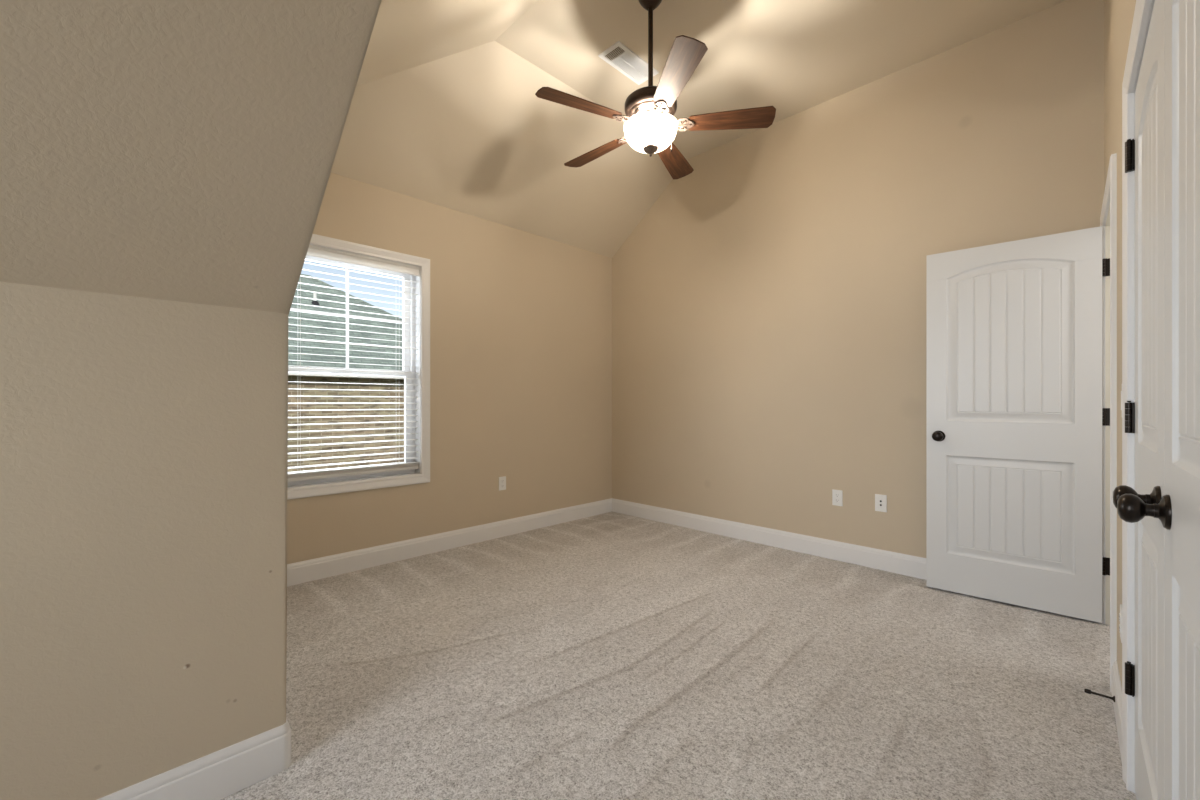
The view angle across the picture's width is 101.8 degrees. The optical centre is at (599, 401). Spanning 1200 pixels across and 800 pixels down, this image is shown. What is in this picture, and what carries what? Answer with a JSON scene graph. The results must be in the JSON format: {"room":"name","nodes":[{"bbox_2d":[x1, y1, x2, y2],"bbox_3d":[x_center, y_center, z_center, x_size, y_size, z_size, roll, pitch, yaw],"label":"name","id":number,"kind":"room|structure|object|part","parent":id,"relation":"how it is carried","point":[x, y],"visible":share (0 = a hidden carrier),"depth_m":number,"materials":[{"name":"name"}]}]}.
{"room":"empty bedroom","nodes":[
{"label":"empty bedroom","id":0,"kind":"room"},
{"bbox_2d":[0,0,380,799],"bbox_3d":[-1.756,-0.635,0.577,3.905,3.550,2.444,0,0,45],"label":"wall","id":1,"kind":"structure","parent":0,"point":[166,165],"depth_m":1.20,"materials":[{"name":"beige paint"}]},
{"bbox_2d":[287,173,611,563],"bbox_3d":[-1.162,-0.193,3.917,0.160,2.665,3.733,0,0,45],"label":"wall","id":2,"kind":"structure","parent":0,"point":[521,321],"depth_m":4.04,"materials":[{"name":"beige paint"}]},
{"bbox_2d":[97,498,611,799],"bbox_3d":[-1.283,1.073,2.442,1.747,0.135,5.757,0,0,45],"label":"baseboard","id":3,"kind":"structure","parent":2,"relation":"attached to","point":[220,774],"depth_m":1.51,"materials":[{"name":"white wood"}]},
{"bbox_2d":[287,234,429,499],"bbox_3d":[-1.712,-0.235,3.348,0.172,1.676,1.070,0,0,45],"label":"window","id":4,"kind":"structure","parent":2,"relation":"in","point":[335,485],"depth_m":3.62,"materials":[{"name":"white"}]},
{"bbox_3d":[-1.758,-0.584,3.393,0.026,0.787,0.878,0,0,45],"label":"sash","id":5,"kind":"part","parent":4,"relation":"part of","materials":[{"name":"white plastic"}]},
{"bbox_3d":[-1.734,0.136,3.369,0.034,0.739,0.878,0,0,45],"label":"sash","id":6,"kind":"part","parent":4,"relation":"part of","materials":[{"name":"white plastic"}]},
{"bbox_2d":[287,245,419,481],"bbox_3d":[-1.691,-0.252,3.326,0.069,1.502,0.924,0,0,45],"label":"window blind","id":7,"kind":"object","parent":4,"relation":"attached to","point":[314,251],"visible":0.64,"depth_m":3.33,"materials":[{"name":"white plastic"}]},
{"bbox_3d":[-1.695,0.487,3.331,0.054,0.023,0.924,0,0,45],"label":"rail","id":8,"kind":"part","parent":7,"relation":"part of","materials":[{"name":"white plastic"}]},
{"bbox_2d":[499,476,505,490],"bbox_3d":[-0.826,0.690,4.136,0.008,0.114,0.070,0,0,45],"label":"wall outlet","id":9,"kind":"object","parent":2,"relation":"attached to","point":[502,480],"visible":1,"depth_m":4.13,"materials":[{"name":"white plastic"}]},
{"bbox_2d":[221,512,1136,799],"bbox_3d":[-0.099,1.141,2.302,3.665,0.006,4.327,0,0,45],"label":"floor","id":10,"kind":"structure","parent":0,"point":[610,655],"depth_m":2.00,"materials":[{"name":"beige carpet"}]},
{"bbox_2d":[331,0,1066,257],"bbox_3d":[0.308,-1.895,2.584,3.805,0.780,3.313,0,0,45],"label":"ceiling","id":11,"kind":"structure","parent":0,"point":[445,110],"depth_m":3.16,"materials":[{"name":"beige paint"}]},
{"bbox_2d":[598,41,658,84],"bbox_3d":[0.192,-2.200,3.180,0.176,0.011,0.396,0,0,45],"label":"ceiling vent","id":12,"kind":"object","parent":11,"relation":"in","point":[619,56],"visible":0.94,"depth_m":3.16,"materials":[{"name":"white plastic"}]},
{"bbox_2d":[535,0,775,178],"bbox_3d":[0.240,-1.752,2.683,1.204,0.905,1.256,0,0,45],"label":"ceiling fan","id":13,"kind":"object","parent":11,"relation":"hanging from","point":[650,106],"visible":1,"depth_m":2.57,"materials":[{"name":"brown wood"}]},
{"bbox_3d":[-0.098,-1.497,2.453,0.455,0.006,0.144,0,13,-28],"label":"fan blade","id":14,"kind":"part","parent":13,"relation":"part of","materials":[{"name":"brown wood"}]},
{"bbox_3d":[-0.029,-1.497,2.945,0.455,0.006,0.144,0,13,44],"label":"fan blade","id":15,"kind":"part","parent":13,"relation":"part of","materials":[{"name":"brown wood"}]},
{"bbox_3d":[0.200,-1.526,2.715,0.054,0.079,0.024,0,13,44],"label":"iron arm","id":16,"kind":"part","parent":13,"relation":"part of","materials":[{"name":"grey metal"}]},
{"bbox_3d":[0.192,-1.526,2.599,0.054,0.079,0.024,0,13,-28],"label":"iron arm","id":17,"kind":"part","parent":13,"relation":"part of","materials":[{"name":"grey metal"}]},
{"bbox_3d":[0.245,-1.433,2.703,0.033,0.057,0.033,0,0,45],"label":"bulb","id":18,"kind":"part","parent":13,"relation":"part of","materials":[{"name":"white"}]},
{"bbox_3d":[0.245,-1.433,2.599,0.033,0.057,0.033,0,0,45],"label":"bulb","id":19,"kind":"part","parent":13,"relation":"part of","materials":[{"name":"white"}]},
{"bbox_3d":[0.275,-1.538,2.651,0.240,0.060,0.240,0,0,45],"label":"motor plate","id":20,"kind":"part","parent":13,"relation":"part of","materials":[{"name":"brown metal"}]},
{"bbox_3d":[0.335,-1.433,2.651,0.033,0.057,0.033,0,0,45],"label":"bulb","id":21,"kind":"part","parent":13,"relation":"part of","materials":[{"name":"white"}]},
{"bbox_3d":[0.330,-1.395,2.563,0.113,0.193,0.009,0,0,35],"label":"pull chain","id":22,"kind":"part","parent":13,"relation":"part of","materials":[{"name":"white metal"}]},
{"bbox_3d":[0.373,-1.526,2.644,0.054,0.079,0.024,0,-13,8],"label":"iron arm","id":23,"kind":"part","parent":13,"relation":"part of","materials":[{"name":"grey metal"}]},
{"bbox_3d":[0.460,-1.497,3.031,0.144,0.006,0.455,-14,-6,25],"label":"fan blade","id":24,"kind":"part","parent":13,"relation":"part of","materials":[{"name":"brown wood"}]},
{"bbox_3d":[0.348,-1.497,2.235,0.144,0.006,0.455,13,-2,-10],"label":"fan blade","id":25,"kind":"part","parent":13,"relation":"part of","materials":[{"name":"brown wood"}]},
{"bbox_3d":[0.693,-1.497,2.592,0.455,0.006,0.144,0,-13,8],"label":"fan blade","id":26,"kind":"part","parent":13,"relation":"part of","materials":[{"name":"brown wood"}]},
{"bbox_2d":[612,0,1103,557],"bbox_3d":[1.535,-0.557,3.784,3.855,3.395,0.120,0,0,45],"label":"wall","id":27,"kind":"structure","parent":0,"point":[769,304],"depth_m":3.53,"materials":[{"name":"beige paint"}]},
{"bbox_2d":[612,498,925,579],"bbox_3d":[1.388,1.073,3.836,3.573,0.135,0.014,0,0,45],"label":"baseboard","id":28,"kind":"structure","parent":27,"relation":"attached to","point":[899,563],"depth_m":3.77,"materials":[{"name":"white wood"}]},
{"bbox_2d":[832,489,842,505],"bbox_3d":[1.712,0.691,3.519,0.070,0.114,0.008,0,0,45],"label":"wall outlet","id":29,"kind":"object","parent":27,"relation":"attached to","point":[837,495],"visible":1,"depth_m":3.51,"materials":[{"name":"white plastic"}]},
{"bbox_2d":[875,494,886,511],"bbox_3d":[1.909,0.688,3.319,0.072,0.116,0.013,0,0,45],"label":"jack plate","id":30,"kind":"object","parent":27,"relation":"attached to","point":[880,500],"visible":1,"depth_m":3.32,"materials":[{"name":"white plastic"}]},
{"bbox_2d":[1104,0,1135,684],"bbox_3d":[0.698,-0.557,0.447,0.120,3.395,5.800,0,0,44],"label":"wall","id":31,"kind":"structure","parent":0,"point":[1118,14],"depth_m":1.84,"materials":[{"name":"beige paint"}]},
{"bbox_2d":[926,226,1109,622],"bbox_3d":[2.283,0.115,2.711,0.172,2.022,0.798,0,0,-43],"label":"door","id":32,"kind":"structure","parent":31,"relation":"in","point":[1015,414],"depth_m":2.71,"materials":[{"name":"white paint"}]},
{"bbox_3d":[2.014,0.205,2.910,0.057,0.057,0.050,0,0,42],"label":"knob","id":33,"kind":"part","parent":32,"relation":"part of","materials":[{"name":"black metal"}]},
{"bbox_2d":[1084,689,1114,701],"bbox_3d":[1.839,1.078,1.797,0.080,0.022,0.022,0,0,44],"label":"door stop","id":34,"kind":"object","parent":31,"relation":"attached to","point":[1088,691],"visible":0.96,"depth_m":1.80,"materials":[{"name":"black metal"}]},
{"bbox_3d":[1.844,1.078,1.792,0.066,0.022,0.022,0,0,44],"label":"rod","id":35,"kind":"part","parent":34,"relation":"part of","materials":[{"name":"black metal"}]},
{"bbox_2d":[1100,153,1116,692],"bbox_3d":[2.365,0.085,2.193,0.138,2.111,0.902,0,0,44],"label":"trim","id":36,"kind":"structure","parent":31,"relation":"attached to","point":[1108,217],"depth_m":1.92,"materials":[{"name":"white wood"}]},
{"bbox_2d":[1112,660,1121,760],"bbox_3d":[1.804,1.073,1.694,0.014,0.135,0.595,0,0,44],"label":"baseboard","id":37,"kind":"structure","parent":31,"relation":"attached to","point":[1116,682],"depth_m":1.71,"materials":[{"name":"white wood"}]},
{"bbox_2d":[1119,604,1121,642],"bbox_3d":[1.802,0.765,1.687,0.009,0.114,0.070,0,0,44],"label":"wall outlet","id":38,"kind":"object","parent":31,"relation":"attached to","point":[1120,613],"visible":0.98,"depth_m":1.68,"materials":[{"name":"white plastic"}]},
{"bbox_3d":[1.803,0.765,1.686,0.006,0.114,0.070,0,0,44],"label":"plate","id":39,"kind":"part","parent":38,"relation":"part of","materials":[{"name":"white plastic"}]},
{"bbox_2d":[1113,0,1163,799],"bbox_3d":[1.338,0.115,1.217,0.104,2.022,0.624,0,0,44],"label":"door","id":40,"kind":"structure","parent":31,"relation":"in","point":[1144,155],"depth_m":1.18,"materials":[{"name":"white paint"}]},
{"bbox_3d":[1.148,0.210,1.058,0.050,0.057,0.057,0,0,44],"label":"knob","id":41,"kind":"part","parent":40,"relation":"part of","materials":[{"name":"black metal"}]},
{"bbox_2d":[1122,0,1154,792],"bbox_3d":[1.166,0.085,0.946,0.138,2.111,1.368,0,0,44],"label":"trim","id":42,"kind":"structure","parent":31,"relation":"attached to","point":[1142,13],"depth_m":1.43,"materials":[{"name":"white wood"}]},
{"bbox_2d":[1117,0,1199,799],"bbox_3d":[0.902,0.115,0.764,0.104,2.022,0.624,0,0,44],"label":"door","id":43,"kind":"structure","parent":31,"relation":"in","point":[1178,510],"depth_m":0.85,"materials":[{"name":"white paint"}]},
{"bbox_3d":[1.053,0.210,0.960,0.050,0.057,0.057,0,0,44],"label":"knob","id":44,"kind":"part","parent":43,"relation":"part of","materials":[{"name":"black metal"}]},
{"label":"outside","id":45,"kind":"structure","parent":0,"visible":0},
{"bbox_3d":[-22.671,4.240,22.513,56.100,0.200,120.000,0,0,45],"label":"lawn","id":46,"kind":"structure","parent":45,"visible":0},
{"bbox_2d":[288,274,403,471],"bbox_3d":[-11.214,0.385,10.183,8.935,7.511,16.723,0,0,45],"label":"neighbor house","id":47,"kind":"structure","parent":46,"relation":"on","point":[304,357],"depth_m":10.51,"materials":[{"name":"beige brick"}]}
]}

